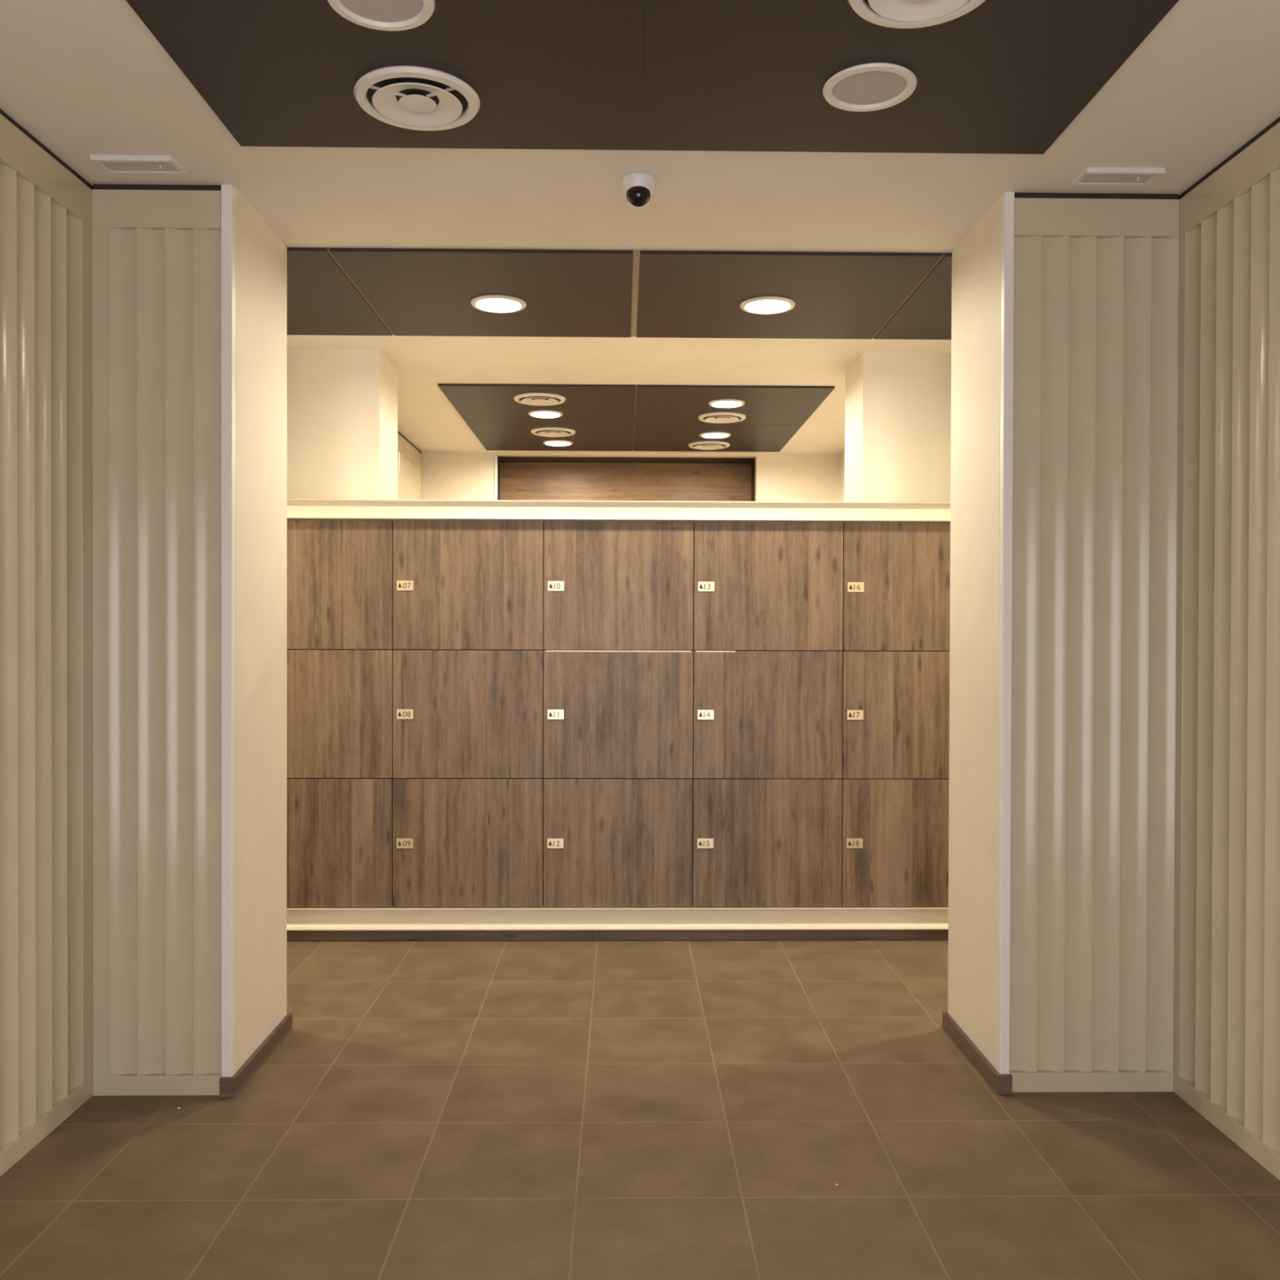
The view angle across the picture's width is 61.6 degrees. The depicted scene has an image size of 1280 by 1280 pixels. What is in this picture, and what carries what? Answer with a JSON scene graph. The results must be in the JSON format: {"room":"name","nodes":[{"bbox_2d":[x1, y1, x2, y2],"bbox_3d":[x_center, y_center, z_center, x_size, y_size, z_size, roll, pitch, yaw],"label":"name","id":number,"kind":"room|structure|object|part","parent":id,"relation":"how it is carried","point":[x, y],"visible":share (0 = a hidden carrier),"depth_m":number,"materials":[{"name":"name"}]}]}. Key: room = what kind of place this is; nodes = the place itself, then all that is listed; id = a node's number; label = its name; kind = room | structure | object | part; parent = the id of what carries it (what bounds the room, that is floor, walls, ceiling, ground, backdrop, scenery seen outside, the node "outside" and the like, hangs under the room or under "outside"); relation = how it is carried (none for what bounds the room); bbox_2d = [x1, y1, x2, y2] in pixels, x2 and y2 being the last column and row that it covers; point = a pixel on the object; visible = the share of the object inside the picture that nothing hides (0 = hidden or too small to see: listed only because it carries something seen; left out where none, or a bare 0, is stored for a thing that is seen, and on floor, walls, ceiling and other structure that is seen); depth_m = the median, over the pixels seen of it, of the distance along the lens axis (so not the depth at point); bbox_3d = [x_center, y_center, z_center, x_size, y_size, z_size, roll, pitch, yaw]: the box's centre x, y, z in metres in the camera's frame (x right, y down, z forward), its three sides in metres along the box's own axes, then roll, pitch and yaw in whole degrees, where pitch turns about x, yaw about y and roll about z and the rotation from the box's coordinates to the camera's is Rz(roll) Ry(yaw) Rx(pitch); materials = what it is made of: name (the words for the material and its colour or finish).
{"room":"changing room","nodes":[
{"label":"changing room","id":0,"kind":"room"},
{"bbox_2d":[235,188,286,1071],"bbox_3d":[-2.509,-0.001,3.854,2.301,3.024,0.544,0,0,-1],"label":"wall","id":1,"kind":"structure","parent":0,"point":[260,254],"depth_m":3.85,"materials":[{"name":"beige paint"}]},
{"bbox_2d":[92,183,221,1095],"bbox_3d":[-1.602,0.004,3.576,0.423,3.024,0.034,0,0,-1],"label":"slatted panel","id":2,"kind":"object","parent":1,"relation":"attached to","point":[157,248],"visible":0.98,"depth_m":3.57,"materials":[{"name":"beige paint"}]},
{"bbox_3d":[-1.599,-1.425,3.564,0.423,0.124,0.034,0,0,-1],"label":"rail","id":3,"kind":"part","parent":2,"relation":"part of","materials":[{"name":"beige paint"}]},
{"bbox_3d":[-1.607,1.483,3.588,0.423,0.066,0.034,0,0,-1],"label":"rail","id":4,"kind":"part","parent":2,"relation":"part of","materials":[{"name":"beige paint"}]},
{"bbox_2d":[221,184,235,1076],"bbox_3d":[-1.373,0.004,3.581,0.036,3.024,0.037,0,0,-1],"label":"trim","id":5,"kind":"structure","parent":1,"relation":"attached to","point":[228,191],"depth_m":3.56,"materials":[{"name":"white paint"}]},
{"bbox_2d":[219,1013,292,1097],"bbox_3d":[-1.373,1.483,3.865,0.053,0.062,0.614,0,0,-1],"label":"baseboard","id":6,"kind":"structure","parent":1,"relation":"attached to","point":[229,1086],"depth_m":3.76,"materials":[{"name":"brown wood"}]},
{"bbox_2d":[286,348,397,499],"bbox_3d":[-1.690,-0.015,5.862,0.633,3.024,0.454,0,0,-1],"label":"wall","id":7,"kind":"structure","parent":0,"point":[342,403],"depth_m":5.63,"materials":[{"name":"beige paint"}]},
{"bbox_2d":[286,498,950,523],"bbox_3d":[-0.107,-0.646,5.493,3.758,0.100,0.313,0,0,-1],"label":"ledge","id":8,"kind":"object","parent":7,"relation":"attached to","point":[296,509],"depth_m":5.37,"materials":[{"name":"beige paint"}]},
{"bbox_2d":[422,452,839,502],"bbox_3d":[-0.089,-0.036,8.964,3.500,3.024,0.100,0,0,-1],"label":"wall","id":9,"kind":"structure","parent":0,"point":[468,476],"depth_m":8.92,"materials":[{"name":"beige paint"}]},
{"bbox_2d":[494,455,497,500],"bbox_3d":[-1.195,-0.027,8.894,0.024,3.000,0.006,0,0,-1],"label":"trim","id":10,"kind":"structure","parent":9,"relation":"attached to","point":[495,456],"depth_m":8.88,"materials":[{"name":"white paint"}]},
{"bbox_2d":[497,456,755,501],"bbox_3d":[-0.125,-0.036,9.156,2.252,3.020,0.286,0,0,-1],"label":"wood recess","id":11,"kind":"object","parent":9,"relation":"in","point":[518,477],"visible":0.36,"depth_m":9.27,"materials":[{"name":"brown wood"}]},
{"bbox_2d":[0,906,1279,1279],"bbox_3d":[-0.022,1.564,4.388,7.700,0.100,10.250,0,0,-1],"label":"floor","id":12,"kind":"structure","parent":0,"point":[660,1109],"depth_m":3.20,"materials":[{"name":"brown tile"}]},
{"bbox_2d":[286,930,592,940],"bbox_3d":[-1.114,1.474,5.379,1.754,0.057,0.020,0,0,-1],"label":"plinth","id":13,"kind":"object","parent":12,"relation":"on","point":[291,935],"visible":0.56,"depth_m":5.37,"materials":[{"name":"brown wood"}]},
{"bbox_2d":[286,906,948,930],"bbox_3d":[-0.111,1.396,5.380,3.758,0.104,0.052,0,0,-1],"label":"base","id":14,"kind":"object","parent":12,"relation":"on","point":[303,918],"visible":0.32,"depth_m":5.39,"materials":[{"name":"beige paint"}]},
{"bbox_2d":[286,777,393,907],"bbox_3d":[-1.616,1.013,5.500,0.752,0.647,0.281,0,0,-1],"label":"locker","id":15,"kind":"object","parent":14,"relation":"on","point":[340,830],"visible":0.53,"depth_m":5.36,"materials":[{"name":"brown wood"}]},
{"bbox_2d":[286,649,393,777],"bbox_3d":[-1.614,0.368,5.494,0.752,0.643,0.281,0,0,-1],"label":"locker","id":16,"kind":"object","parent":15,"relation":"on","point":[340,702],"visible":0.53,"depth_m":5.36,"materials":[{"name":"brown wood"}]},
{"bbox_2d":[286,520,393,649],"bbox_3d":[-1.612,-0.277,5.489,0.752,0.646,0.281,0,0,-1],"label":"locker","id":17,"kind":"object","parent":16,"relation":"on","point":[340,573],"visible":0.54,"depth_m":5.35,"materials":[{"name":"brown wood"}]},
{"bbox_2d":[392,777,543,906],"bbox_3d":[-0.864,1.015,5.510,0.752,0.647,0.285,0,0,-1],"label":"locker","id":18,"kind":"object","parent":14,"relation":"on","point":[457,842],"visible":1,"depth_m":5.37,"materials":[{"name":"brown wood"}]},
{"bbox_3d":[-1.175,1.016,5.365,0.082,0.049,0.003,0,0,-1],"label":"number plate","id":19,"kind":"part","parent":18,"relation":"part of","materials":[{"name":"gold metal"}]},
{"bbox_2d":[392,649,543,777],"bbox_3d":[-0.862,0.370,5.504,0.752,0.643,0.285,0,0,-1],"label":"locker","id":20,"kind":"object","parent":18,"relation":"on","point":[457,713],"visible":1,"depth_m":5.37,"materials":[{"name":"brown wood"}]},
{"bbox_3d":[-1.173,0.370,5.359,0.082,0.049,0.003,0,0,-1],"label":"number plate","id":21,"kind":"part","parent":20,"relation":"part of","materials":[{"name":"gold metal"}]},
{"bbox_2d":[392,520,543,649],"bbox_3d":[-0.860,-0.275,5.499,0.752,0.646,0.285,0,0,-1],"label":"locker","id":22,"kind":"object","parent":20,"relation":"on","point":[458,584],"visible":1,"depth_m":5.36,"materials":[{"name":"brown wood"}]},
{"bbox_3d":[-1.171,-0.272,5.354,0.082,0.049,0.003,0,0,-1],"label":"number plate","id":23,"kind":"part","parent":22,"relation":"part of","materials":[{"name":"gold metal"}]},
{"bbox_2d":[542,777,693,906],"bbox_3d":[-0.112,1.017,5.521,0.752,0.647,0.285,0,0,-1],"label":"locker","id":24,"kind":"object","parent":14,"relation":"on","point":[608,842],"visible":1,"depth_m":5.38,"materials":[{"name":"brown wood"}]},
{"bbox_3d":[-0.423,1.018,5.376,0.082,0.049,0.003,0,0,-1],"label":"number plate","id":25,"kind":"part","parent":24,"relation":"part of","materials":[{"name":"gold metal"}]},
{"bbox_2d":[543,649,693,777],"bbox_3d":[-0.111,0.372,5.516,0.752,0.643,0.285,0,0,-1],"label":"locker","id":26,"kind":"object","parent":24,"relation":"on","point":[607,713],"visible":0.98,"depth_m":5.38,"materials":[{"name":"brown wood"}]},
{"bbox_3d":[-0.422,0.372,5.371,0.082,0.049,0.003,0,0,-1],"label":"number plate","id":27,"kind":"part","parent":26,"relation":"part of","materials":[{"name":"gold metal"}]},
{"bbox_2d":[543,520,693,650],"bbox_3d":[-0.109,-0.273,5.511,0.752,0.646,0.285,0,0,-1],"label":"locker","id":28,"kind":"object","parent":26,"relation":"on","point":[608,585],"visible":1,"depth_m":5.37,"materials":[{"name":"brown wood"}]},
{"bbox_3d":[-0.420,-0.270,5.366,0.082,0.049,0.003,0,0,-1],"label":"number plate","id":29,"kind":"part","parent":28,"relation":"part of","materials":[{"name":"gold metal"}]},
{"bbox_2d":[692,777,842,906],"bbox_3d":[0.639,1.019,5.533,0.752,0.647,0.285,0,0,-1],"label":"locker","id":30,"kind":"object","parent":14,"relation":"on","point":[757,842],"visible":0.99,"depth_m":5.39,"materials":[{"name":"brown wood"}]},
{"bbox_3d":[0.328,1.020,5.388,0.082,0.049,0.003,0,0,-1],"label":"number plate","id":31,"kind":"part","parent":30,"relation":"part of","materials":[{"name":"gold metal"}]},
{"bbox_2d":[693,650,842,778],"bbox_3d":[0.641,0.374,5.527,0.752,0.643,0.285,0,0,-1],"label":"locker","id":32,"kind":"object","parent":30,"relation":"on","point":[757,713],"visible":1,"depth_m":5.39,"materials":[{"name":"brown wood"}]},
{"bbox_3d":[0.330,0.374,5.383,0.082,0.049,0.003,0,0,-1],"label":"number plate","id":33,"kind":"part","parent":32,"relation":"part of","materials":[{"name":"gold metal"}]},
{"bbox_2d":[693,521,843,650],"bbox_3d":[0.643,-0.271,5.522,0.752,0.646,0.285,0,0,-1],"label":"locker","id":34,"kind":"object","parent":32,"relation":"on","point":[758,586],"visible":1,"depth_m":5.38,"materials":[{"name":"brown wood"}]},
{"bbox_3d":[0.332,-0.268,5.377,0.082,0.049,0.003,0,0,-1],"label":"number plate","id":35,"kind":"part","parent":34,"relation":"part of","materials":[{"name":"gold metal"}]},
{"bbox_2d":[841,777,949,906],"bbox_3d":[1.391,1.021,5.545,0.752,0.647,0.285,0,0,-1],"label":"locker","id":36,"kind":"object","parent":14,"relation":"on","point":[895,832],"visible":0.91,"depth_m":5.40,"materials":[{"name":"brown wood"}]},
{"bbox_3d":[1.080,1.022,5.399,0.082,0.049,0.003,0,0,-1],"label":"number plate","id":37,"kind":"part","parent":36,"relation":"part of","materials":[{"name":"gold metal"}]},
{"bbox_2d":[842,650,949,778],"bbox_3d":[1.393,0.376,5.539,0.752,0.643,0.285,0,0,-1],"label":"locker","id":38,"kind":"object","parent":36,"relation":"on","point":[895,704],"visible":0.8,"depth_m":5.40,"materials":[{"name":"brown wood"}]},
{"bbox_3d":[1.082,0.377,5.394,0.082,0.049,0.003,0,0,-1],"label":"number plate","id":39,"kind":"part","parent":38,"relation":"part of","materials":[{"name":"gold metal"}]},
{"bbox_2d":[842,522,950,651],"bbox_3d":[1.395,-0.269,5.534,0.752,0.646,0.285,0,0,-1],"label":"locker","id":40,"kind":"object","parent":38,"relation":"on","point":[896,575],"visible":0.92,"depth_m":5.39,"materials":[{"name":"brown wood"}]},
{"bbox_3d":[1.083,-0.266,5.389,0.082,0.049,0.003,0,0,-1],"label":"number plate","id":41,"kind":"part","parent":40,"relation":"part of","materials":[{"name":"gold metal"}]},
{"bbox_2d":[593,929,948,940],"bbox_3d":[0.766,1.479,5.408,2.002,0.057,0.020,0,0,-1],"label":"plinth","id":42,"kind":"object","parent":12,"relation":"on","point":[635,935],"visible":0.56,"depth_m":5.40,"materials":[{"name":"brown wood"}]},
{"bbox_2d":[0,0,1279,454],"bbox_3d":[-0.013,-1.560,4.362,7.700,0.100,10.250,0,0,-1],"label":"ceiling","id":43,"kind":"structure","parent":0,"point":[84,78],"depth_m":3.53,"materials":[{"name":"beige paint"}]},
{"bbox_2d":[89,154,186,174],"bbox_3d":[-1.584,-1.498,3.396,0.248,0.017,0.124,0,0,-1],"label":"ceiling vent","id":44,"kind":"object","parent":43,"relation":"in","point":[112,164],"visible":1,"depth_m":3.39,"materials":[{"name":"white plastic"}]},
{"bbox_2d":[286,247,392,335],"bbox_3d":[-2.443,-1.513,4.710,2.449,0.014,1.185,0,0,-1],"label":"ceiling panel","id":45,"kind":"object","parent":43,"relation":"attached to","point":[322,300],"visible":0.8,"depth_m":4.77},
{"bbox_2d":[326,247,393,334],"bbox_3d":[-1.212,-1.512,4.729,0.011,0.010,1.185,0,0,-1],"label":"strip","id":46,"kind":"object","parent":43,"relation":"attached to","point":[327,248],"visible":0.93,"depth_m":4.59,"materials":[{"name":"brown"}]},
{"bbox_2d":[125,0,645,150],"bbox_3d":[-0.585,-1.486,2.105,1.206,0.014,2.293,0,0,-1],"label":"ceiling panel","id":47,"kind":"object","parent":43,"relation":"attached to","point":[544,74],"visible":1,"depth_m":2.77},
{"bbox_2d":[327,0,435,31],"bbox_3d":[-0.599,-1.477,2.479,0.248,0.011,0.248,0,0,-1],"label":"recessed light","id":48,"kind":"object","parent":47,"relation":"attached to","point":[380,15],"visible":1,"depth_m":2.53,"materials":[{"name":"white plastic"}]},
{"bbox_2d":[353,65,479,130],"bbox_3d":[-0.610,-1.475,2.944,0.340,0.022,0.340,0,0,-1],"label":"air diffuser","id":49,"kind":"object","parent":47,"relation":"attached to","point":[404,96],"visible":1,"depth_m":2.92,"materials":[{"name":"white plastic"}]},
{"bbox_2d":[329,248,632,337],"bbox_3d":[-0.621,-1.508,4.738,1.170,0.014,1.185,0,0,-1],"label":"ceiling panel","id":50,"kind":"object","parent":43,"relation":"attached to","point":[415,291],"visible":0.99,"depth_m":4.57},
{"bbox_2d":[471,294,526,313],"bbox_3d":[-0.630,-1.496,4.787,0.246,0.011,0.246,0,0,-1],"label":"recessed light","id":51,"kind":"object","parent":50,"relation":"attached to","point":[500,304],"visible":1,"depth_m":4.78,"materials":[{"name":"white plastic"}]},
{"bbox_2d":[437,383,635,423],"bbox_3d":[-0.624,-1.527,6.988,1.182,0.014,1.147,0,0,-1],"label":"ceiling panel","id":52,"kind":"object","parent":43,"relation":"attached to","point":[474,402],"visible":0.99,"depth_m":6.90,"materials":[{"name":"brown paint"}]},
{"bbox_2d":[513,392,565,405],"bbox_3d":[-0.628,-1.506,6.742,0.326,0.022,0.326,0,0,-1],"label":"air diffuser","id":53,"kind":"object","parent":52,"relation":"attached to","point":[529,398],"visible":1,"depth_m":6.71,"materials":[{"name":"white plastic"}]},
{"bbox_2d":[528,409,563,417],"bbox_3d":[-0.635,-1.516,7.212,0.234,0.011,0.234,0,0,-1],"label":"recessed light","id":54,"kind":"object","parent":52,"relation":"attached to","point":[539,413],"visible":1,"depth_m":7.20,"materials":[{"name":"white plastic"}]},
{"bbox_2d":[466,422,634,451],"bbox_3d":[-0.642,-1.536,8.135,1.182,0.014,1.139,0,0,-1],"label":"ceiling panel","id":55,"kind":"object","parent":43,"relation":"attached to","point":[493,436],"visible":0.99,"depth_m":8.12,"materials":[{"name":"brown paint"}]},
{"bbox_2d":[530,426,575,437],"bbox_3d":[-0.635,-1.516,7.855,0.326,0.022,0.326,0,0,-1],"label":"air diffuser","id":56,"kind":"object","parent":55,"relation":"attached to","point":[553,432],"visible":1,"depth_m":7.81,"materials":[{"name":"white plastic"}]},
{"bbox_2d":[542,440,573,446],"bbox_3d":[-0.636,-1.525,8.323,0.234,0.011,0.234,0,0,-1],"label":"recessed light","id":57,"kind":"object","parent":55,"relation":"attached to","point":[549,442],"visible":1,"depth_m":8.32,"materials":[{"name":"white plastic"}]},
{"bbox_2d":[631,249,639,337],"bbox_3d":[-0.022,-1.508,4.747,0.027,0.010,1.185,0,0,-1],"label":"strip","id":58,"kind":"object","parent":43,"relation":"attached to","point":[636,254],"visible":1,"depth_m":4.62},
{"bbox_2d":[620,172,656,210],"bbox_3d":[-0.005,-1.454,3.500,0.115,0.098,0.115,0,0,-1],"label":"security camera","id":59,"kind":"object","parent":43,"relation":"attached to","point":[638,188],"visible":1,"depth_m":3.46,"materials":[{"name":"white plastic"}]},
{"bbox_2d":[633,423,802,452],"bbox_3d":[0.550,-1.533,8.153,1.185,0.014,1.139,0,0,-1],"label":"ceiling panel","id":60,"kind":"object","parent":43,"relation":"attached to","point":[647,437],"visible":0.96,"depth_m":8.07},
{"bbox_2d":[688,440,729,449],"bbox_3d":[0.539,-1.517,8.392,0.326,0.022,0.326,0,0,-1],"label":"air diffuser","id":61,"kind":"object","parent":60,"relation":"attached to","point":[703,445],"visible":1,"depth_m":8.35,"materials":[{"name":"white plastic"}]},
{"bbox_2d":[699,431,730,438],"bbox_3d":[0.557,-1.519,7.968,0.234,0.011,0.234,0,0,-1],"label":"recessed light","id":62,"kind":"object","parent":60,"relation":"attached to","point":[708,434],"visible":1,"depth_m":7.96,"materials":[{"name":"white"}]},
{"bbox_2d":[635,384,835,425],"bbox_3d":[0.567,-1.523,7.007,1.185,0.014,1.147,0,0,-1],"label":"ceiling panel","id":63,"kind":"object","parent":43,"relation":"attached to","point":[655,404],"visible":0.96,"depth_m":6.86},
{"bbox_2d":[697,412,746,423],"bbox_3d":[0.558,-1.508,7.306,0.326,0.022,0.326,0,0,-1],"label":"air diffuser","id":64,"kind":"object","parent":63,"relation":"attached to","point":[713,417],"visible":1,"depth_m":7.28,"materials":[{"name":"white plastic"}]},
{"bbox_2d":[708,399,745,408],"bbox_3d":[0.554,-1.510,6.862,0.234,0.011,0.234,0,0,-1],"label":"recessed light","id":65,"kind":"object","parent":63,"relation":"attached to","point":[721,403],"visible":1,"depth_m":6.86,"materials":[{"name":"white plastic"}]},
{"bbox_2d":[636,250,942,338],"bbox_3d":[0.579,-1.505,4.757,1.174,0.014,1.185,0,0,-1],"label":"ceiling panel","id":66,"kind":"object","parent":43,"relation":"attached to","point":[682,294],"visible":0.99,"depth_m":4.59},
{"bbox_2d":[740,296,795,314],"bbox_3d":[0.570,-1.493,4.795,0.246,0.011,0.246,0,0,-1],"label":"recessed light","id":67,"kind":"object","parent":66,"relation":"attached to","point":[762,304],"visible":1,"depth_m":4.79,"materials":[{"name":"white plastic"}]},
{"bbox_2d":[872,253,945,338],"bbox_3d":[1.171,-1.505,4.766,0.011,0.010,1.185,0,0,-1],"label":"strip","id":68,"kind":"object","parent":43,"relation":"attached to","point":[943,254],"visible":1,"depth_m":4.64,"materials":[{"name":"brown"}]},
{"bbox_2d":[640,0,1178,154],"bbox_3d":[0.635,-1.483,2.124,1.232,0.014,2.293,0,0,-1],"label":"ceiling panel","id":69,"kind":"object","parent":43,"relation":"attached to","point":[1010,77],"visible":1,"depth_m":2.79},
{"bbox_2d":[822,62,917,111],"bbox_3d":[0.615,-1.477,2.876,0.248,0.011,0.248,0,0,-1],"label":"recessed light","id":70,"kind":"object","parent":69,"relation":"attached to","point":[869,86],"visible":1,"depth_m":2.87,"materials":[{"name":"white plastic"}]},
{"bbox_2d":[847,0,985,28],"bbox_3d":[0.635,-1.467,2.410,0.340,0.022,0.340,0,0,-1],"label":"air diffuser","id":71,"kind":"object","parent":69,"relation":"attached to","point":[898,14],"visible":1,"depth_m":2.50,"materials":[{"name":"white plastic"}]},
{"bbox_2d":[874,253,951,339],"bbox_3d":[2.403,-1.500,4.785,2.451,0.014,1.185,0,0,-1],"label":"ceiling panel","id":72,"kind":"object","parent":43,"relation":"attached to","point":[926,314],"visible":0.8,"depth_m":4.90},
{"bbox_2d":[1071,167,1164,186],"bbox_3d":[1.541,-1.490,3.464,0.248,0.017,0.124,0,0,-1],"label":"ceiling vent","id":73,"kind":"object","parent":43,"relation":"in","point":[1120,176],"visible":1,"depth_m":3.46,"materials":[{"name":"grey plastic"}]},
{"bbox_2d":[840,451,844,502],"bbox_3d":[2.757,0.010,4.393,2.050,3.024,10.140,0,0,-1],"label":"wall","id":74,"kind":"structure","parent":0,"point":[842,455],"depth_m":8.83,"materials":[{"name":"beige paint"}]},
{"bbox_2d":[1173,116,1279,1180],"bbox_3d":[1.853,0.030,1.637,0.034,3.024,4.018,0,0,-1],"label":"slatted panel","id":75,"kind":"object","parent":74,"relation":"attached to","point":[1226,1016],"visible":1,"depth_m":3.33,"materials":[{"name":"beige paint"}]},
{"bbox_3d":[1.849,1.509,1.650,0.034,0.066,4.018,0,0,-1],"label":"rail","id":76,"kind":"part","parent":75,"relation":"part of","materials":[{"name":"beige paint"}]},
{"bbox_3d":[1.857,-1.399,1.626,0.034,0.124,4.018,0,0,-1],"label":"rail","id":77,"kind":"part","parent":75,"relation":"part of","materials":[{"name":"beige paint"}]},
{"bbox_2d":[844,352,951,502],"bbox_3d":[1.489,-0.007,5.911,0.640,3.024,0.454,0,0,-1],"label":"wall","id":78,"kind":"structure","parent":0,"point":[898,405],"depth_m":5.67,"materials":[{"name":"beige paint"}]},
{"bbox_2d":[947,195,1001,1070],"bbox_3d":[2.425,0.013,3.930,2.428,3.024,0.544,0,0,-1],"label":"wall","id":79,"kind":"structure","parent":0,"point":[975,335],"depth_m":3.88,"materials":[{"name":"beige paint"}]},
{"bbox_2d":[942,1011,1012,1094],"bbox_3d":[1.217,1.490,3.905,0.053,0.062,0.614,0,0,-1],"label":"baseboard","id":80,"kind":"structure","parent":79,"relation":"attached to","point":[1002,1084],"depth_m":3.79,"materials":[{"name":"brown wood"}]},
{"bbox_2d":[996,191,1014,1074],"bbox_3d":[1.232,0.012,3.621,0.033,3.024,0.037,0,0,-1],"label":"trim","id":81,"kind":"structure","parent":79,"relation":"attached to","point":[1007,197],"depth_m":3.61,"materials":[{"name":"white paint"}]},
{"bbox_2d":[1009,192,1179,1092],"bbox_3d":[1.527,0.013,3.624,0.555,3.024,0.034,0,0,-1],"label":"slatted panel","id":82,"kind":"object","parent":79,"relation":"attached to","point":[1096,275],"visible":0.96,"depth_m":3.62,"materials":[{"name":"beige paint"}]},
{"bbox_3d":[1.523,1.491,3.636,0.555,0.066,0.034,0,0,-1],"label":"rail","id":83,"kind":"part","parent":82,"relation":"part of","materials":[{"name":"beige paint"}]},
{"bbox_3d":[1.531,-1.417,3.612,0.555,0.124,0.034,0,0,-1],"label":"rail","id":84,"kind":"part","parent":82,"relation":"part of","materials":[{"name":"beige paint"}]},
{"bbox_3d":[-2.792,-0.006,4.307,2.050,3.024,10.140,0,0,-1],"label":"wall","id":85,"kind":"structure","parent":0,"visible":0},
{"bbox_2d":[0,108,93,1176],"bbox_3d":[-1.801,0.020,1.615,0.034,3.024,3.950,0,0,-1],"label":"slatted panel","id":86,"kind":"object","parent":85,"relation":"attached to","point":[46,784],"visible":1,"depth_m":3.28,"materials":[{"name":"beige paint"}]},
{"bbox_3d":[-1.797,-1.409,1.603,0.034,0.124,3.950,0,0,-1],"label":"rail","id":87,"kind":"part","parent":86,"relation":"part of","materials":[{"name":"beige paint"}]},
{"bbox_3d":[-1.806,1.498,1.627,0.034,0.066,3.950,0,0,-1],"label":"rail","id":88,"kind":"part","parent":86,"relation":"part of","materials":[{"name":"beige paint"}]},
{"bbox_2d":[397,431,422,499],"bbox_3d":[-1.796,-0.029,7.487,0.034,3.024,2.798,0,0,-1],"label":"slatted panel","id":89,"kind":"object","parent":85,"relation":"attached to","point":[410,458],"visible":0.09,"depth_m":8.34,"materials":[{"name":"beige paint"}]},
{"bbox_3d":[-1.792,-1.458,7.475,0.034,0.124,2.798,0,0,-1],"label":"rail","id":90,"kind":"part","parent":89,"relation":"part of","materials":[{"name":"beige paint"}]}
]}

